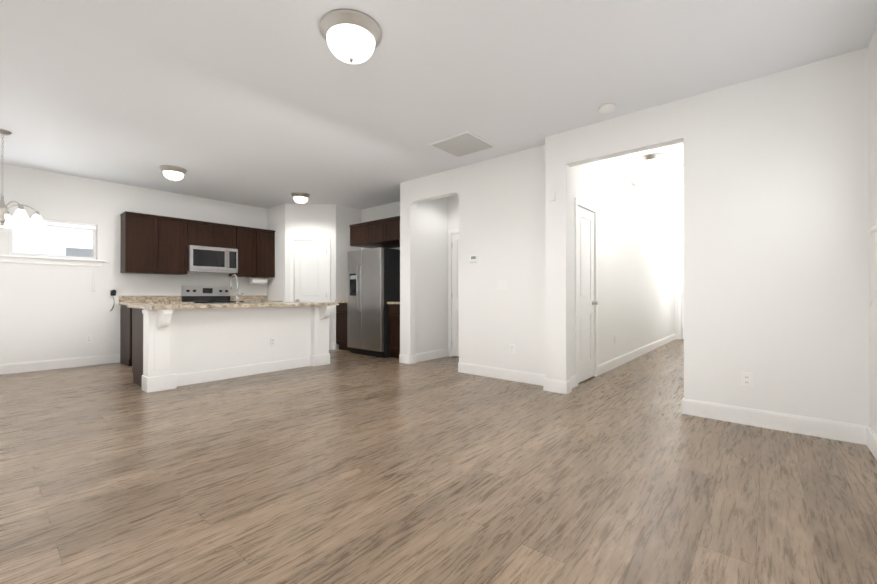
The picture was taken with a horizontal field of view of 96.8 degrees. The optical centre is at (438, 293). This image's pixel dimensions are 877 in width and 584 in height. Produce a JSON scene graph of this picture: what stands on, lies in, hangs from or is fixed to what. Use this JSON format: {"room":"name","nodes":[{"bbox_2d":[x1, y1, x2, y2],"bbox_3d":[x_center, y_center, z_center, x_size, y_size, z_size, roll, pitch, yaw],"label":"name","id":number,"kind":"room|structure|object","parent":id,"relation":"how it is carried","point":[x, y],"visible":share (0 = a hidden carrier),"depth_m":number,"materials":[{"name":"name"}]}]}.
{"room":"empty living room","nodes":[
{"label":"empty living room","id":0,"kind":"room"},
{"bbox_2d":[0,163,266,364],"bbox_3d":[-4.610,-0.318,6.386,0.120,2.740,6.360,0,0,40],"label":"wall","id":1,"kind":"structure","parent":0,"point":[51,312],"depth_m":5.64,"materials":[{"name":"white paint"}]},
{"bbox_2d":[0,223,104,266],"bbox_3d":[-5.691,-0.719,5.061,0.161,0.624,2.060,0,0,40],"label":"window","id":2,"kind":"structure","parent":1,"relation":"in","point":[94,249],"depth_m":5.40,"materials":[{"name":"white plastic"}]},
{"bbox_2d":[0,354,119,374],"bbox_3d":[-5.700,0.983,4.996,0.015,0.130,2.538,0,0,40],"label":"baseboard","id":3,"kind":"structure","parent":1,"relation":"attached to","point":[113,358],"depth_m":5.43,"materials":[{"name":"white wood"}]},
{"bbox_2d":[86,335,91,342],"bbox_3d":[-5.112,0.660,5.693,0.008,0.114,0.070,0,0,40],"label":"outlet","id":4,"kind":"object","parent":1,"relation":"attached to","point":[88,337],"depth_m":5.69,"materials":[{"name":"white plastic"}]},
{"bbox_2d":[110,290,115,310],"bbox_3d":[-4.913,0.102,5.881,0.070,0.322,0.070,0,0,40],"label":"outlet","id":5,"kind":"object","parent":1,"relation":"attached to","point":[113,293],"visible":1,"depth_m":5.87,"materials":[{"name":"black plastic"}]},
{"bbox_2d":[120,211,163,273],"bbox_3d":[-4.609,-0.769,6.046,0.320,0.900,0.462,0,0,40],"label":"upper cabinet","id":6,"kind":"object","parent":1,"relation":"attached to","point":[153,244],"depth_m":5.93,"materials":[{"name":"brown wood"}]},
{"bbox_2d":[164,216,187,274],"bbox_3d":[-4.386,-0.768,6.308,0.320,0.900,0.462,0,0,40],"label":"upper cabinet","id":7,"kind":"object","parent":1,"relation":"attached to","point":[175,230],"depth_m":6.26,"materials":[{"name":"brown wood"}]},
{"bbox_2d":[119,295,266,302],"bbox_3d":[-4.140,0.083,6.827,0.020,0.100,2.305,0,0,40],"label":"backsplash","id":8,"kind":"structure","parent":1,"relation":"attached to","point":[122,299],"depth_m":6.29,"materials":[{"name":"beige stone"}]},
{"bbox_2d":[188,219,219,246],"bbox_3d":[-4.092,-1.007,6.655,0.320,0.421,0.440,0,0,40],"label":"upper cabinet","id":9,"kind":"object","parent":1,"relation":"attached to","point":[200,233],"depth_m":6.57,"materials":[{"name":"brown wood"}]},
{"bbox_2d":[187,245,237,273],"bbox_3d":[-3.943,-0.579,6.738,0.438,0.425,0.754,0,0,40],"label":"microwave","id":10,"kind":"object","parent":9,"relation":"attached to","point":[203,259],"visible":1,"depth_m":6.59,"materials":[{"name":"silver metal"}]},
{"bbox_2d":[219,224,235,248],"bbox_3d":[-3.883,-1.006,6.900,0.320,0.421,0.440,0,0,40],"label":"upper cabinet","id":11,"kind":"object","parent":1,"relation":"attached to","point":[227,232],"depth_m":6.86,"materials":[{"name":"brown wood"}]},
{"bbox_2d":[229,226,259,277],"bbox_3d":[-3.606,-0.765,7.226,0.320,0.900,0.415,0,0,40],"label":"upper cabinet","id":12,"kind":"object","parent":1,"relation":"attached to","point":[247,238],"depth_m":7.13,"materials":[{"name":"brown wood"}]},
{"bbox_2d":[260,229,274,277],"bbox_3d":[-3.413,-0.765,7.453,0.320,0.900,0.414,0,0,40],"label":"upper cabinet","id":13,"kind":"object","parent":1,"relation":"attached to","point":[267,238],"depth_m":7.40,"materials":[{"name":"brown wood"}]},
{"bbox_2d":[249,277,267,283],"bbox_3d":[-3.415,-0.246,7.390,0.124,0.136,0.330,0,0,40],"label":"paper towel holder","id":14,"kind":"object","parent":13,"relation":"attached to","point":[258,280],"visible":1,"depth_m":7.34,"materials":[{"name":"white paper"}]},
{"bbox_2d":[270,337,274,345],"bbox_3d":[-2.230,0.649,5.238,0.008,0.114,0.070,0,0,40],"label":"outlet","id":15,"kind":"object","parent":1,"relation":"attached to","point":[272,340],"depth_m":5.23,"materials":[{"name":"white plastic"}]},
{"bbox_2d":[267,204,284,301],"bbox_3d":[-3.100,-0.314,7.529,0.700,2.740,0.100,0,0,40],"label":"wall","id":16,"kind":"structure","parent":0,"point":[276,224],"depth_m":7.43,"materials":[{"name":"white paint"}]},
{"bbox_2d":[285,203,335,342],"bbox_3d":[-2.404,-0.315,7.352,0.933,2.740,0.100,0,0,-5],"label":"wall","id":17,"kind":"structure","parent":0,"point":[310,220],"depth_m":7.31,"materials":[{"name":"white paint"}]},
{"bbox_2d":[294,241,326,301],"bbox_3d":[-2.405,0.026,7.322,0.462,2.034,0.470,0,0,40],"label":"pantry door","id":18,"kind":"structure","parent":17,"relation":"in","point":[310,271],"depth_m":7.31,"materials":[{"name":"white wood"}]},
{"bbox_2d":[290,237,330,349],"bbox_3d":[-2.400,-0.001,7.294,0.530,2.112,0.530,0,0,40],"label":"door frame","id":19,"kind":"structure","parent":17,"relation":"attached to","point":[328,239],"depth_m":7.29,"materials":[{"name":"white wood"}]},
{"bbox_2d":[336,204,360,349],"bbox_3d":[-1.779,-0.314,7.601,0.100,2.740,0.600,0,0,40],"label":"wall","id":20,"kind":"structure","parent":0,"point":[346,217],"depth_m":7.47,"materials":[{"name":"white paint"}]},
{"bbox_2d":[361,201,399,249],"bbox_3d":[-1.291,-0.314,7.658,3.290,2.740,0.120,0,0,40],"label":"wall","id":21,"kind":"structure","parent":0,"point":[389,210],"depth_m":7.41,"materials":[{"name":"white paint"}]},
{"bbox_2d":[349,224,368,247],"bbox_3d":[-1.158,-1.031,7.014,0.509,0.370,0.690,0,0,40],"label":"upper cabinet","id":22,"kind":"object","parent":21,"relation":"attached to","point":[355,229],"depth_m":6.83,"materials":[{"name":"brown wood"}]},
{"bbox_2d":[361,220,399,247],"bbox_3d":[-0.836,-1.032,6.740,0.572,0.370,0.690,0,0,40],"label":"upper cabinet","id":23,"kind":"object","parent":21,"relation":"attached to","point":[371,230],"depth_m":6.58,"materials":[{"name":"brown wood"}]},
{"bbox_2d":[381,216,399,243],"bbox_3d":[-0.507,-1.033,6.460,0.536,0.370,0.690,0,0,40],"label":"upper cabinet","id":24,"kind":"object","parent":21,"relation":"attached to","point":[383,233],"depth_m":6.25,"materials":[{"name":"brown wood"}]},
{"bbox_2d":[416,197,447,353],"bbox_3d":[-0.138,-0.318,6.344,0.170,2.740,0.950,0,0,40],"label":"wall","id":25,"kind":"structure","parent":0,"point":[431,275],"depth_m":6.26,"materials":[{"name":"white paint"}]},
{"bbox_2d":[0,339,876,583],"bbox_3d":[0.336,1.080,5.838,8.400,0.060,12.100,0,0,40],"label":"floor","id":26,"kind":"structure","parent":0,"point":[345,467],"depth_m":2.13,"materials":[{"name":"brown wood"}]},
{"bbox_2d":[120,307,131,365],"bbox_3d":[-4.503,0.611,5.950,0.600,0.880,0.462,0,0,40],"label":"base cabinet","id":27,"kind":"object","parent":26,"relation":"on","point":[125,335],"depth_m":5.72,"materials":[{"name":"brown wood"}]},
{"bbox_2d":[119,303,170,306],"bbox_3d":[-4.386,0.151,6.066,0.630,0.040,0.826,0,0,40],"label":"countertop","id":28,"kind":"structure","parent":27,"relation":"on","point":[121,304],"depth_m":5.76,"materials":[{"name":"beige stone"}]},
{"bbox_2d":[230,299,282,302],"bbox_3d":[-3.391,0.155,7.237,0.630,0.040,0.710,0,0,40],"label":"countertop","id":29,"kind":"structure","parent":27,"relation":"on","point":[244,300],"depth_m":7.29,"materials":[{"name":"beige stone"}]},
{"bbox_2d":[181,285,242,302],"bbox_3d":[-3.847,0.458,6.653,0.683,1.190,0.756,0,0,40],"label":"range","id":30,"kind":"object","parent":26,"relation":"on","point":[207,294],"visible":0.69,"depth_m":6.76,"materials":[{"name":"silver metal"}]},
{"bbox_2d":[127,306,332,392],"bbox_3d":[-2.573,0.608,5.143,1.010,0.880,2.240,0,0,40],"label":"kitchen island","id":31,"kind":"object","parent":26,"relation":"on","point":[174,346],"depth_m":4.75,"materials":[{"name":"granite"},{"name":"white painted drywall"},{"name":"espresso wood"}]},
{"bbox_2d":[127,302,338,309],"bbox_3d":[-2.577,0.148,5.148,1.060,0.040,2.250,0,0,40],"label":"island countertop","id":32,"kind":"structure","parent":31,"relation":"on","point":[182,306],"depth_m":4.59,"materials":[{"name":"beige stone"}]},
{"bbox_2d":[336,305,349,350],"bbox_3d":[-1.534,0.615,7.387,0.541,0.880,0.600,0,0,40],"label":"base cabinet","id":33,"kind":"object","parent":26,"relation":"on","point":[341,310],"depth_m":7.23,"materials":[{"name":"brown wood"}]},
{"bbox_2d":[335,301,346,304],"bbox_3d":[-1.544,0.155,7.377,0.541,0.040,0.630,0,0,40],"label":"countertop","id":34,"kind":"structure","parent":33,"relation":"on","point":[340,302],"depth_m":7.19,"materials":[{"name":"beige stone"}]},
{"bbox_2d":[347,247,399,357],"bbox_3d":[-1.056,0.153,6.830,0.892,1.800,0.796,0,0,40],"label":"refrigerator","id":35,"kind":"object","parent":26,"relation":"on","point":[373,281],"visible":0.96,"depth_m":6.50,"materials":[{"name":"silver metal"}]},
{"bbox_2d":[388,305,399,357],"bbox_3d":[-0.453,0.612,6.469,0.471,0.880,0.600,0,0,40],"label":"base cabinet","id":36,"kind":"object","parent":26,"relation":"on","point":[393,327],"depth_m":6.32,"materials":[{"name":"brown wood"}]},
{"bbox_2d":[387,301,399,304],"bbox_3d":[-0.463,0.152,6.459,0.471,0.040,0.630,0,0,40],"label":"countertop","id":37,"kind":"structure","parent":36,"relation":"on","point":[390,303],"depth_m":6.29,"materials":[{"name":"beige stone"}]},
{"bbox_2d":[0,0,876,209],"bbox_3d":[-1.170,-1.725,4.076,8.400,0.060,7.450,0,0,40],"label":"ceiling","id":38,"kind":"structure","parent":0,"point":[266,104],"depth_m":3.07,"materials":[{"name":"white paint"}]},
{"bbox_2d":[0,129,46,228],"bbox_3d":[-4.549,-1.198,4.074,0.651,0.995,0.654,0,0,40],"label":"dining chandelier","id":39,"kind":"object","parent":38,"relation":"hanging from","point":[20,216],"visible":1,"depth_m":4.05,"materials":[{"name":"silver metal"}]},
{"bbox_2d":[160,165,186,181],"bbox_3d":[-3.591,-1.601,5.273,0.309,0.180,0.309,0,0,40],"label":"kitchen ceiling light","id":40,"kind":"object","parent":38,"relation":"attached to","point":[173,173],"visible":0.98,"depth_m":5.19,"materials":[{"name":"white glass"}]},
{"bbox_2d":[291,192,309,204],"bbox_3d":[-2.344,-1.597,6.616,0.309,0.180,0.309,0,0,40],"label":"kitchen ceiling light","id":41,"kind":"object","parent":38,"relation":"attached to","point":[300,198],"visible":1,"depth_m":6.53,"materials":[{"name":"white glass"}]},
{"bbox_2d":[319,9,381,63],"bbox_3d":[-0.565,-1.597,2.518,0.395,0.207,0.395,0,0,40],"label":"ceiling light","id":42,"kind":"object","parent":38,"relation":"attached to","point":[350,36],"visible":1,"depth_m":2.41,"materials":[{"name":"white glass"}]},
{"bbox_2d":[428,131,495,157],"bbox_3d":[0.273,-1.684,4.430,0.550,0.020,0.550,0,0,40],"label":"ceiling vent","id":43,"kind":"object","parent":38,"relation":"in","point":[465,143],"visible":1,"depth_m":4.39,"materials":[{"name":"white metal"}]},
{"bbox_2d":[599,103,615,113],"bbox_3d":[1.531,-1.679,3.532,0.140,0.035,0.140,0,0,40],"label":"smoke detector","id":44,"kind":"object","parent":38,"relation":"attached to","point":[607,108],"visible":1,"depth_m":3.50,"materials":[{"name":"white plastic"}]},
{"bbox_2d":[636,153,665,171],"bbox_3d":[2.645,-1.600,4.842,0.326,0.186,0.326,0,0,40],"label":"light","id":45,"kind":"object","parent":38,"relation":"attached to","point":[651,162],"visible":1,"depth_m":4.75,"materials":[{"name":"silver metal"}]},
{"bbox_2d":[448,195,458,233],"bbox_3d":[0.607,-0.318,6.255,1.080,2.740,0.120,0,0,40],"label":"wall","id":46,"kind":"structure","parent":0,"point":[453,212],"depth_m":6.48,"materials":[{"name":"white paint"}]},
{"bbox_2d":[448,229,458,356],"bbox_3d":[0.521,-0.005,6.237,0.920,2.115,0.016,0,0,40],"label":"door frame","id":47,"kind":"structure","parent":46,"relation":"attached to","point":[450,232],"depth_m":6.51,"materials":[{"name":"white wood"}]},
{"bbox_2d":[452,233,458,356],"bbox_3d":[0.523,0.018,6.242,0.805,2.044,0.107,0,0,40],"label":"door","id":48,"kind":"structure","parent":46,"relation":"in","point":[455,294],"depth_m":6.46,"materials":[{"name":"white wood"}]},
{"bbox_2d":[400,145,544,373],"bbox_3d":[0.385,-0.322,5.198,2.450,2.740,0.120,0,0,40],"label":"wall","id":49,"kind":"structure","parent":0,"point":[502,217],"depth_m":4.85,"materials":[{"name":"white paint"}]},
{"bbox_2d":[399,354,411,363],"bbox_3d":[-0.508,0.985,5.865,0.250,0.130,0.015,0,0,40],"label":"baseboard","id":50,"kind":"structure","parent":49,"relation":"attached to","point":[407,359],"depth_m":5.84,"materials":[{"name":"white wood"}]},
{"bbox_2d":[469,255,477,261],"bbox_3d":[0.457,-0.452,5.042,0.130,0.090,0.023,0,0,40],"label":"thermostat","id":51,"kind":"object","parent":49,"relation":"attached to","point":[473,258],"visible":0.96,"depth_m":5.03,"materials":[{"name":"white plastic"}]},
{"bbox_2d":[458,362,544,384],"bbox_3d":[0.766,0.982,4.781,1.335,0.130,0.015,0,0,40],"label":"baseboard","id":52,"kind":"structure","parent":49,"relation":"attached to","point":[493,372],"depth_m":4.77,"materials":[{"name":"white wood"}]},
{"bbox_2d":[509,344,514,353],"bbox_3d":[0.885,0.669,4.684,0.070,0.114,0.008,0,0,40],"label":"outlet","id":53,"kind":"object","parent":49,"relation":"attached to","point":[511,347],"depth_m":4.68,"materials":[{"name":"white plastic"}]},
{"bbox_2d":[572,161,674,375],"bbox_3d":[3.503,-1.547,6.809,0.120,5.200,6.370,0,0,40],"label":"wall","id":54,"kind":"structure","parent":0,"point":[636,280],"depth_m":6.14,"materials":[{"name":"white paint"}]},
{"bbox_2d":[575,198,597,385],"bbox_3d":[1.787,-0.019,4.680,0.016,2.132,0.734,0,0,40],"label":"door frame","id":55,"kind":"structure","parent":54,"relation":"attached to","point":[579,202],"depth_m":4.53,"materials":[{"name":"white wood"}]},
{"bbox_2d":[578,206,597,382],"bbox_3d":[1.783,0.008,4.682,0.107,2.054,0.605,0,0,40],"label":"closet door","id":56,"kind":"structure","parent":54,"relation":"in","point":[586,302],"depth_m":4.70,"materials":[{"name":"white wood"}]},
{"bbox_2d":[631,177,643,218],"bbox_3d":[3.341,-1.585,6.495,0.040,0.565,0.740,0,0,40],"label":"door chime","id":57,"kind":"object","parent":54,"relation":"attached to","point":[634,181],"visible":1,"depth_m":6.27,"materials":[{"name":"white plastic"}]},
{"bbox_2d":[598,333,677,375],"bbox_3d":[3.792,0.989,7.018,0.040,0.130,5.425,0,0,40],"label":"baseboard","id":58,"kind":"structure","parent":54,"relation":"attached to","point":[609,365],"depth_m":6.19,"materials":[{"name":"white wood"}]},
{"bbox_2d":[675,167,683,333],"bbox_3d":[5.996,-1.540,8.792,1.110,5.200,0.120,0,0,40],"label":"wall","id":59,"kind":"structure","parent":0,"point":[679,243],"depth_m":9.07,"materials":[{"name":"white paint"}]},
{"bbox_2d":[678,249,683,338],"bbox_3d":[5.948,0.009,8.739,0.964,2.102,0.016,0,0,40],"label":"door frame","id":60,"kind":"structure","parent":59,"relation":"attached to","point":[680,293],"depth_m":9.02,"materials":[{"name":"white wood"}]},
{"bbox_2d":[682,251,683,338],"bbox_3d":[5.950,0.035,8.743,0.835,2.024,0.107,0,0,40],"label":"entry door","id":61,"kind":"structure","parent":59,"relation":"in","point":[683,295],"depth_m":9.00,"materials":[{"name":"white wood"}]},
{"bbox_2d":[545,47,868,425],"bbox_3d":[2.159,-0.327,3.564,2.370,2.740,0.310,0,0,40],"label":"wall","id":62,"kind":"structure","parent":0,"point":[776,225],"depth_m":3.03,"materials":[{"name":"white paint"}]},
{"bbox_2d":[551,193,555,200],"bbox_3d":[1.221,-1.031,4.147,0.050,0.080,0.020,0,0,40],"label":"sensor","id":63,"kind":"object","parent":62,"relation":"attached to","point":[553,196],"visible":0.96,"depth_m":4.13,"materials":[{"name":"white plastic"}]},
{"bbox_2d":[540,377,571,393],"bbox_3d":[1.245,0.980,4.138,0.260,0.130,0.035,0,0,40],"label":"baseboard","id":64,"kind":"structure","parent":62,"relation":"attached to","point":[558,386],"depth_m":4.12,"materials":[{"name":"white wood"}]},
{"bbox_2d":[682,397,683,413],"bbox_3d":[4.243,0.985,5.881,0.020,0.130,6.575,0,0,40],"label":"baseboard","id":65,"kind":"structure","parent":62,"relation":"attached to","point":[683,397],"depth_m":3.37,"materials":[{"name":"white wood"}]},
{"bbox_2d":[741,372,752,387],"bbox_3d":[2.455,0.686,3.100,0.070,0.114,0.008,0,0,40],"label":"outlet","id":66,"kind":"object","parent":62,"relation":"attached to","point":[746,379],"depth_m":3.10,"materials":[{"name":"white plastic"}]},
{"bbox_2d":[684,399,863,444],"bbox_3d":[2.534,0.976,3.029,1.050,0.130,0.015,0,0,40],"label":"baseboard","id":67,"kind":"structure","parent":62,"relation":"attached to","point":[846,432],"depth_m":2.97,"materials":[{"name":"white wood"}]},
{"bbox_2d":[868,26,876,435],"bbox_3d":[1.382,-0.336,0.728,0.120,2.740,5.260,0,0,40],"label":"wall","id":68,"kind":"structure","parent":0,"point":[872,110],"depth_m":2.57,"materials":[{"name":"white paint"}]},
{"bbox_2d":[864,425,876,459],"bbox_3d":[1.302,0.969,0.733,0.015,0.130,5.110,0,0,40],"label":"baseboard","id":69,"kind":"structure","parent":68,"relation":"attached to","point":[870,438],"depth_m":2.57,"materials":[{"name":"white wood"}]},
{"bbox_2d":[868,225,875,242],"bbox_3d":[2.226,-0.365,1.821,0.070,0.095,1.680,0,0,40],"label":"trim","id":70,"kind":"structure","parent":68,"relation":"attached to","point":[873,229],"depth_m":2.43,"materials":[{"name":"white wood"}]},
{"bbox_2d":[868,223,876,306],"bbox_3d":[2.224,-0.443,1.823,0.114,1.036,1.500,0,0,40],"label":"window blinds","id":71,"kind":"object","parent":68,"relation":"attached to","point":[869,303],"visible":0.96,"depth_m":2.21,"materials":[{"name":"white plastic"}]},
{"label":"outside","id":72,"kind":"structure","parent":0,"visible":0},
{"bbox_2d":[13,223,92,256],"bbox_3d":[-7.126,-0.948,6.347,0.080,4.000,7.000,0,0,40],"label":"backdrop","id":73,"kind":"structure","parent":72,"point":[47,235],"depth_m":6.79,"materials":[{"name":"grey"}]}
]}

